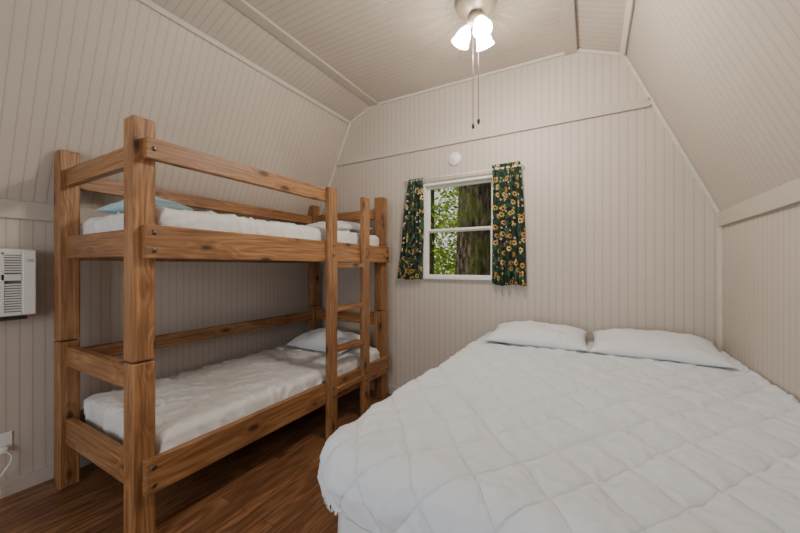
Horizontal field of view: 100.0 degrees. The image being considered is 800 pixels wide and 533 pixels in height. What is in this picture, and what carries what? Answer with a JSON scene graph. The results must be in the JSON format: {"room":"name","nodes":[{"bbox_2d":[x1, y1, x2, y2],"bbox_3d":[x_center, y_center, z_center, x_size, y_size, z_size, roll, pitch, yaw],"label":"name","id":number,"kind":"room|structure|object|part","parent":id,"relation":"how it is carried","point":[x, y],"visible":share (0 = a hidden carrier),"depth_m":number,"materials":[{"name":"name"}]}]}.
{"room":"cabin bedroom","nodes":[
{"label":"cabin bedroom","id":0,"kind":"room"},
{"bbox_2d":[0,0,347,482],"bbox_3d":[-1.933,-0.160,1.756,0.646,2.820,4.530,0,0,30],"label":"wall","id":1,"kind":"structure","parent":0,"point":[72,71],"depth_m":2.12,"materials":[{"name":"beige wood"}]},
{"bbox_2d":[0,431,12,495],"bbox_3d":[-2.141,1.066,1.791,0.050,0.322,0.106,0,0,30],"label":"wall outlet","id":2,"kind":"object","parent":1,"relation":"attached to","point":[5,438],"visible":1,"depth_m":1.82,"materials":[{"name":"white plastic"}]},
{"bbox_3d":[-2.152,0.960,1.817,0.006,0.110,0.070,0,0,30],"label":"plate","id":3,"kind":"part","parent":2,"relation":"part of","materials":[{"name":"white plastic"}]},
{"bbox_2d":[0,248,35,320],"bbox_3d":[-2.192,0.095,1.621,0.132,0.380,0.580,0,0,30],"label":"window air conditioner","id":4,"kind":"object","parent":1,"relation":"attached to","point":[17,266],"visible":1,"depth_m":1.78,"materials":[{"name":"white plastic"}]},
{"bbox_2d":[0,249,21,316],"bbox_3d":[-2.159,0.085,1.571,0.021,0.348,0.525,0,0,30],"label":"grille","id":5,"kind":"object","parent":4,"relation":"attached to","point":[10,259],"depth_m":1.76,"materials":[{"name":"white plastic"}]},
{"bbox_2d":[0,315,26,320],"bbox_3d":[-2.208,0.276,1.625,0.100,0.019,0.530,0,0,30],"label":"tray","id":6,"kind":"object","parent":4,"relation":"on","point":[5,318],"depth_m":1.79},
{"bbox_3d":[-2.015,0.085,1.821,0.020,0.348,0.053,0,0,30],"label":"panel","id":7,"kind":"part","parent":4,"relation":"part of","materials":[{"name":"white plastic"}]},
{"bbox_2d":[0,454,92,498],"bbox_3d":[-2.126,1.210,1.853,0.015,0.080,4.507,0,0,30],"label":"baseboard","id":8,"kind":"structure","parent":1,"relation":"attached to","point":[20,483],"depth_m":1.90,"materials":[{"name":"beige wood"}]},
{"bbox_2d":[0,198,112,223],"bbox_3d":[-2.119,-0.315,1.862,0.020,0.100,4.530,0,0,30],"label":"trim","id":9,"kind":"structure","parent":1,"relation":"attached to","point":[15,209],"depth_m":1.90,"materials":[{"name":"beige wood"}]},
{"bbox_2d":[139,0,350,123],"bbox_3d":[-1.647,-1.521,1.592,0.034,0.034,4.530,0,0,30],"label":"trim","id":10,"kind":"structure","parent":1,"relation":"attached to","point":[149,3],"depth_m":2.37,"materials":[{"name":"beige wood"}]},
{"bbox_2d":[0,387,391,532],"bbox_3d":[-0.616,1.300,1.003,3.680,0.100,4.730,0,0,30],"label":"floor","id":11,"kind":"structure","parent":0,"point":[270,484],"depth_m":1.81,"materials":[{"name":"brown wood"}]},
{"bbox_2d":[54,115,388,532],"bbox_3d":[-1.015,0.297,2.550,1.033,1.905,2.060,0,0,30],"label":"bunk bed","id":12,"kind":"object","parent":11,"relation":"on","point":[150,434],"visible":1,"depth_m":1.89,"materials":[{"name":"brown wood"}]},
{"bbox_3d":[-1.913,-0.119,1.929,0.090,1.072,0.090,0,0,30],"label":"post","id":13,"kind":"part","parent":12,"relation":"part of","materials":[{"name":"brown wood"}]},
{"bbox_3d":[-1.913,0.837,1.929,0.090,0.827,0.090,0,0,30],"label":"post","id":14,"kind":"part","parent":12,"relation":"part of","materials":[{"name":"brown wood"}]},
{"bbox_3d":[-1.421,0.925,2.782,0.038,0.150,1.880,0,0,30],"label":"rail","id":15,"kind":"part","parent":12,"relation":"part of","materials":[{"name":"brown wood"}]},
{"bbox_3d":[-1.164,-0.119,1.500,0.090,1.072,0.090,0,0,30],"label":"post","id":16,"kind":"part","parent":12,"relation":"part of","materials":[{"name":"brown wood"}]},
{"bbox_3d":[-1.164,0.837,1.500,0.090,0.827,0.090,0,0,30],"label":"post","id":17,"kind":"part","parent":12,"relation":"part of","materials":[{"name":"brown wood"}]},
{"bbox_3d":[-1.421,-0.110,2.782,0.038,0.150,1.880,0,0,30],"label":"rail","id":18,"kind":"part","parent":12,"relation":"part of","materials":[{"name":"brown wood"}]},
{"bbox_3d":[-1.020,-0.182,2.552,0.913,0.249,1.894,0,0,30],"label":"mattress","id":19,"kind":"part","parent":12,"relation":"part of","materials":[{"name":"white fabric"}]},
{"bbox_3d":[-1.020,0.856,2.553,0.915,0.230,1.891,0,0,30],"label":"mattress","id":20,"kind":"part","parent":12,"relation":"part of","materials":[{"name":"white fabric"}]},
{"bbox_3d":[-0.615,-0.110,2.332,0.038,0.150,2.010,0,0,30],"label":"rail","id":21,"kind":"part","parent":12,"relation":"part of","materials":[{"name":"brown wood"}]},
{"bbox_3d":[-0.615,0.925,2.332,0.038,0.150,2.010,0,0,30],"label":"rail","id":22,"kind":"part","parent":12,"relation":"part of","materials":[{"name":"brown wood"}]},
{"bbox_3d":[-0.936,-0.119,3.639,0.090,1.072,0.090,0,0,30],"label":"post","id":23,"kind":"part","parent":12,"relation":"part of","materials":[{"name":"brown wood"}]},
{"bbox_3d":[-0.936,0.837,3.639,0.090,0.827,0.090,0,0,30],"label":"post","id":24,"kind":"part","parent":12,"relation":"part of","materials":[{"name":"brown wood"}]},
{"bbox_2d":[285,327,359,353],"bbox_3d":[-0.677,0.673,3.128,0.660,0.164,0.417,0,0,30],"label":"pillow","id":25,"kind":"object","parent":12,"relation":"on","point":[313,341],"depth_m":3.03,"materials":[{"name":"white fabric"}]},
{"bbox_3d":[-0.501,0.338,2.455,0.038,1.825,0.090,0,0,30],"label":"ladder rail","id":26,"kind":"part","parent":12,"relation":"part of","materials":[{"name":"brown wood"}]},
{"bbox_2d":[306,221,371,231],"bbox_3d":[-0.642,-0.355,3.108,0.660,0.132,0.419,0,0,30],"label":"pillow","id":27,"kind":"object","parent":12,"relation":"on","point":[341,225],"depth_m":2.94,"materials":[{"name":"white fabric"}]},
{"bbox_3d":[-0.294,0.338,2.817,0.038,1.825,0.090,0,0,30],"label":"ladder rail","id":28,"kind":"part","parent":12,"relation":"part of","materials":[{"name":"brown wood"}]},
{"bbox_3d":[-0.186,-0.119,3.211,0.090,1.072,0.090,0,0,30],"label":"post","id":29,"kind":"part","parent":12,"relation":"part of","materials":[{"name":"brown wood"}]},
{"bbox_3d":[-0.186,0.837,3.211,0.090,0.827,0.090,0,0,30],"label":"post","id":30,"kind":"part","parent":12,"relation":"part of","materials":[{"name":"brown wood"}]},
{"bbox_2d":[317,320,799,532],"bbox_3d":[0.834,0.821,1.543,1.503,0.859,2.100,0,0,30],"label":"double bed","id":31,"kind":"object","parent":11,"relation":"on","point":[531,426],"visible":1,"depth_m":1.00,"materials":[{"name":"white fabric"}]},
{"bbox_2d":[485,320,588,350],"bbox_3d":[0.970,0.467,2.372,0.648,0.150,0.441,0,0,30],"label":"pillow","id":32,"kind":"object","parent":31,"relation":"on","point":[541,336],"depth_m":2.25,"materials":[{"name":"white fabric"}]},
{"bbox_2d":[589,328,738,368],"bbox_3d":[1.543,0.476,2.055,0.673,0.146,0.467,0,0,30],"label":"pillow","id":33,"kind":"object","parent":31,"relation":"on","point":[653,346],"depth_m":1.93,"materials":[{"name":"white fabric"}]},
{"bbox_2d":[150,0,625,120],"bbox_3d":[-0.597,-1.619,0.992,2.504,0.251,4.530,0,0,30],"label":"ceiling","id":34,"kind":"structure","parent":0,"point":[389,49],"depth_m":2.36,"materials":[{"name":"wood"}]},
{"bbox_2d":[452,0,497,128],"bbox_3d":[0.416,-1.187,1.836,1.006,0.882,1.006,0,0,30],"label":"ceiling fan","id":35,"kind":"object","parent":34,"relation":"hanging from","point":[476,12],"depth_m":1.81,"materials":[{"name":"white glass"}]},
{"bbox_2d":[319,52,716,386],"bbox_3d":[0.532,-0.198,3.013,3.480,2.895,0.100,0,0,30],"label":"wall","id":36,"kind":"structure","parent":0,"point":[620,233],"depth_m":2.58,"materials":[{"name":"beige wood"}]},
{"bbox_2d":[225,0,377,105],"bbox_3d":[-1.369,-1.633,1.433,0.085,0.020,4.530,0,0,30],"label":"trim","id":37,"kind":"structure","parent":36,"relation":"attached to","point":[243,6],"depth_m":2.48,"materials":[{"name":"beige wood"}]},
{"bbox_2d":[319,123,350,214],"bbox_3d":[-0.762,-0.934,3.683,0.564,1.186,0.022,0,0,30],"label":"trim","id":38,"kind":"structure","parent":36,"relation":"attached to","point":[349,125],"depth_m":3.63,"materials":[{"name":"beige wood"}]},
{"bbox_2d":[350,106,373,123],"bbox_3d":[-0.397,-1.575,3.474,0.314,0.136,0.022,0,0,30],"label":"trim","id":39,"kind":"structure","parent":36,"relation":"attached to","point":[370,107],"depth_m":3.47,"materials":[{"name":"beige wood"}]},
{"bbox_2d":[370,381,400,393],"bbox_3d":[0.504,1.210,2.963,3.434,0.080,0.015,0,0,30],"label":"baseboard","id":40,"kind":"structure","parent":36,"relation":"attached to","point":[390,388],"depth_m":3.30,"materials":[{"name":"beige wood"}]},
{"bbox_2d":[423,184,427,278],"bbox_3d":[0.247,-0.325,3.163,0.020,0.880,0.102,0,0,30],"label":"window frame","id":41,"kind":"structure","parent":36,"relation":"attached to","point":[425,189],"depth_m":3.13,"materials":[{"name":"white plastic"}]},
{"bbox_2d":[428,187,430,232],"bbox_3d":[0.276,-0.530,3.174,0.020,0.430,0.025,0,0,30],"label":"stile","id":42,"kind":"object","parent":36,"relation":"attached to","point":[429,190],"visible":0.84,"depth_m":3.16,"materials":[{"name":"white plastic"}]},
{"bbox_2d":[448,152,461,165],"bbox_3d":[0.480,-0.955,2.967,0.124,0.124,0.032,0,0,30],"label":"smoke detector","id":43,"kind":"object","parent":36,"relation":"attached to","point":[454,158],"visible":1,"depth_m":2.95,"materials":[{"name":"white plastic"}]},
{"bbox_2d":[424,277,491,279],"bbox_3d":[0.521,0.105,2.997,0.620,0.020,0.120,0,0,30],"label":"sill","id":44,"kind":"structure","parent":36,"relation":"attached to","point":[451,278],"depth_m":2.92,"materials":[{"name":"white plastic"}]},
{"bbox_2d":[426,230,428,276],"bbox_3d":[0.261,-0.125,3.148,0.020,0.440,0.025,0,0,30],"label":"stile","id":45,"kind":"object","parent":44,"relation":"on","point":[427,232],"visible":1,"depth_m":3.14,"materials":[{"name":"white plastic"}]},
{"bbox_2d":[428,274,490,277],"bbox_3d":[0.522,0.085,2.999,0.580,0.020,0.025,0,0,30],"label":"rail","id":46,"kind":"object","parent":44,"relation":"on","point":[429,275],"visible":0.97,"depth_m":2.97,"materials":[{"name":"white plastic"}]},
{"bbox_2d":[491,226,491,277],"bbox_3d":[0.782,-0.125,2.850,0.020,0.440,0.025,0,0,30],"label":"stile","id":47,"kind":"object","parent":44,"relation":"on","point":[491,226],"visible":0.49,"depth_m":2.84,"materials":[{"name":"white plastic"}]},
{"bbox_2d":[428,226,490,232],"bbox_3d":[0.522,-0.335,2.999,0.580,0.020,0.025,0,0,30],"label":"rail","id":48,"kind":"object","parent":47,"relation":"attached to","point":[480,227],"visible":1,"depth_m":2.98,"materials":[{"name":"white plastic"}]},
{"bbox_2d":[425,175,491,187],"bbox_3d":[0.525,-0.755,3.004,0.620,0.020,0.102,0,0,30],"label":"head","id":49,"kind":"object","parent":36,"relation":"attached to","point":[489,177],"visible":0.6,"depth_m":2.96},
{"bbox_2d":[404,164,524,183],"bbox_3d":[0.518,-0.800,2.932,1.082,0.011,0.054,0,0,30],"label":"curtain rod","id":50,"kind":"object","parent":36,"relation":"attached to","point":[522,164],"visible":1,"depth_m":2.89,"materials":[{"name":"white plastic"}]},
{"bbox_2d":[397,178,423,279],"bbox_3d":[0.093,-0.345,3.148,0.275,0.942,0.058,0,0,30],"label":"curtain","id":51,"kind":"object","parent":50,"relation":"hanging from","point":[411,254],"visible":1,"depth_m":3.12,"materials":[{"name":"fabric"}]},
{"bbox_2d":[492,161,525,285],"bbox_3d":[0.872,-0.340,2.702,0.271,0.991,0.058,0,0,30],"label":"curtain","id":52,"kind":"object","parent":50,"relation":"hanging from","point":[508,229],"visible":1,"depth_m":2.70,"materials":[{"name":"fabric"}]},
{"bbox_2d":[374,51,564,106],"bbox_3d":[0.524,-1.621,2.947,1.823,0.023,0.022,1,0,30],"label":"trim","id":53,"kind":"structure","parent":36,"relation":"attached to","point":[560,54],"depth_m":2.86,"materials":[{"name":"beige wood"}]},
{"bbox_2d":[492,181,492,226],"bbox_3d":[0.803,-0.325,2.846,0.020,0.880,0.102,0,0,30],"label":"window frame","id":54,"kind":"structure","parent":36,"relation":"attached to","point":[492,181],"depth_m":2.80,"materials":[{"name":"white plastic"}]},
{"bbox_2d":[337,98,650,165],"bbox_3d":[0.513,-1.115,2.954,2.730,0.061,0.022,0,0,30],"label":"trim","id":55,"kind":"structure","parent":36,"relation":"attached to","point":[645,102],"depth_m":2.72,"materials":[{"name":"beige wood"}]},
{"bbox_2d":[558,0,576,55],"bbox_3d":[0.163,-1.609,0.557,0.085,0.028,4.530,0,0,30],"label":"trim","id":56,"kind":"structure","parent":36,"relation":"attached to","point":[566,7],"depth_m":2.22,"materials":[{"name":"beige wood"}]},
{"bbox_2d":[577,48,621,56],"bbox_3d":[1.441,-1.547,2.424,0.305,0.147,0.022,0,0,30],"label":"trim","id":57,"kind":"structure","parent":36,"relation":"attached to","point":[579,50],"depth_m":2.42,"materials":[{"name":"beige wood"}]},
{"bbox_2d":[622,55,719,215],"bbox_3d":[1.784,-0.905,2.227,0.524,1.176,0.022,0,0,30],"label":"trim","id":58,"kind":"structure","parent":36,"relation":"attached to","point":[678,146],"depth_m":2.21,"materials":[{"name":"beige wood"}]},
{"bbox_2d":[717,226,722,351],"bbox_3d":[2.003,0.500,2.102,0.022,1.500,0.022,0,0,30],"label":"trim","id":59,"kind":"structure","parent":36,"relation":"attached to","point":[720,228],"depth_m":2.09,"materials":[{"name":"beige wood"}]},
{"bbox_3d":[0.797,-0.530,2.876,0.020,0.430,0.025,0,0,30],"label":"stile","id":60,"kind":"object","parent":36,"relation":"attached to","visible":0},
{"bbox_2d":[430,180,491,189],"bbox_3d":[0.537,-0.735,3.025,0.580,0.020,0.025,0,0,30],"label":"rail","id":61,"kind":"object","parent":60,"relation":"attached to","point":[484,181],"visible":0.9,"depth_m":3.00,"materials":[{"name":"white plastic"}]},
{"bbox_2d":[626,0,799,401],"bbox_3d":[0.719,-0.142,0.240,0.606,2.784,4.530,0,0,30],"label":"wall","id":62,"kind":"structure","parent":0,"point":[723,75],"depth_m":1.52,"materials":[{"name":"beige wood"}]},
{"bbox_2d":[620,0,634,55],"bbox_3d":[0.444,-1.486,0.397,0.040,0.040,4.530,0,0,30],"label":"trim","id":63,"kind":"structure","parent":62,"relation":"attached to","point":[629,8],"depth_m":2.06,"materials":[{"name":"beige wood"}]},
{"bbox_2d":[717,178,799,226],"bbox_3d":[0.886,-0.295,0.144,0.020,0.090,4.530,0,0,30],"label":"trim","id":64,"kind":"structure","parent":62,"relation":"attached to","point":[787,194],"depth_m":1.55,"materials":[{"name":"beige wood"}]},
{"label":"outside","id":65,"kind":"structure","parent":0,"visible":0},
{"bbox_3d":[11.285,1.550,29.821,70.000,0.200,57.020,0,0,30],"label":"ground","id":66,"kind":"structure","parent":65,"visible":0},
{"bbox_2d":[434,186,458,274],"bbox_3d":[0.645,-2.522,16.119,8.196,9.657,6.521,0,0,30],"label":"tree","id":67,"kind":"object","parent":66,"relation":"on","point":[454,190],"visible":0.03,"depth_m":14.63,"materials":[{"name":"green plant"}]},
{"bbox_2d":[429,187,491,274],"bbox_3d":[1.351,-2.028,10.672,7.183,8.645,5.578,0,0,30],"label":"tree","id":68,"kind":"object","parent":66,"relation":"on","point":[432,250],"visible":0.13,"depth_m":10.20,"materials":[{"name":"green plant"}]},
{"bbox_2d":[434,183,491,274],"bbox_3d":[6.020,-2.712,16.050,11.419,9.502,9.152,0,0,30],"label":"tree","id":69,"kind":"object","parent":66,"relation":"on","point":[453,224],"visible":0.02,"depth_m":16.07,"materials":[{"name":"green plant"}]},
{"bbox_2d":[455,182,490,274],"bbox_3d":[1.134,-1.350,5.354,0.835,6.000,0.851,0,0,30],"label":"tree","id":70,"kind":"object","parent":66,"relation":"on","point":[473,251],"visible":0.23,"depth_m":5.10,"materials":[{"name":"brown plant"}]}
]}

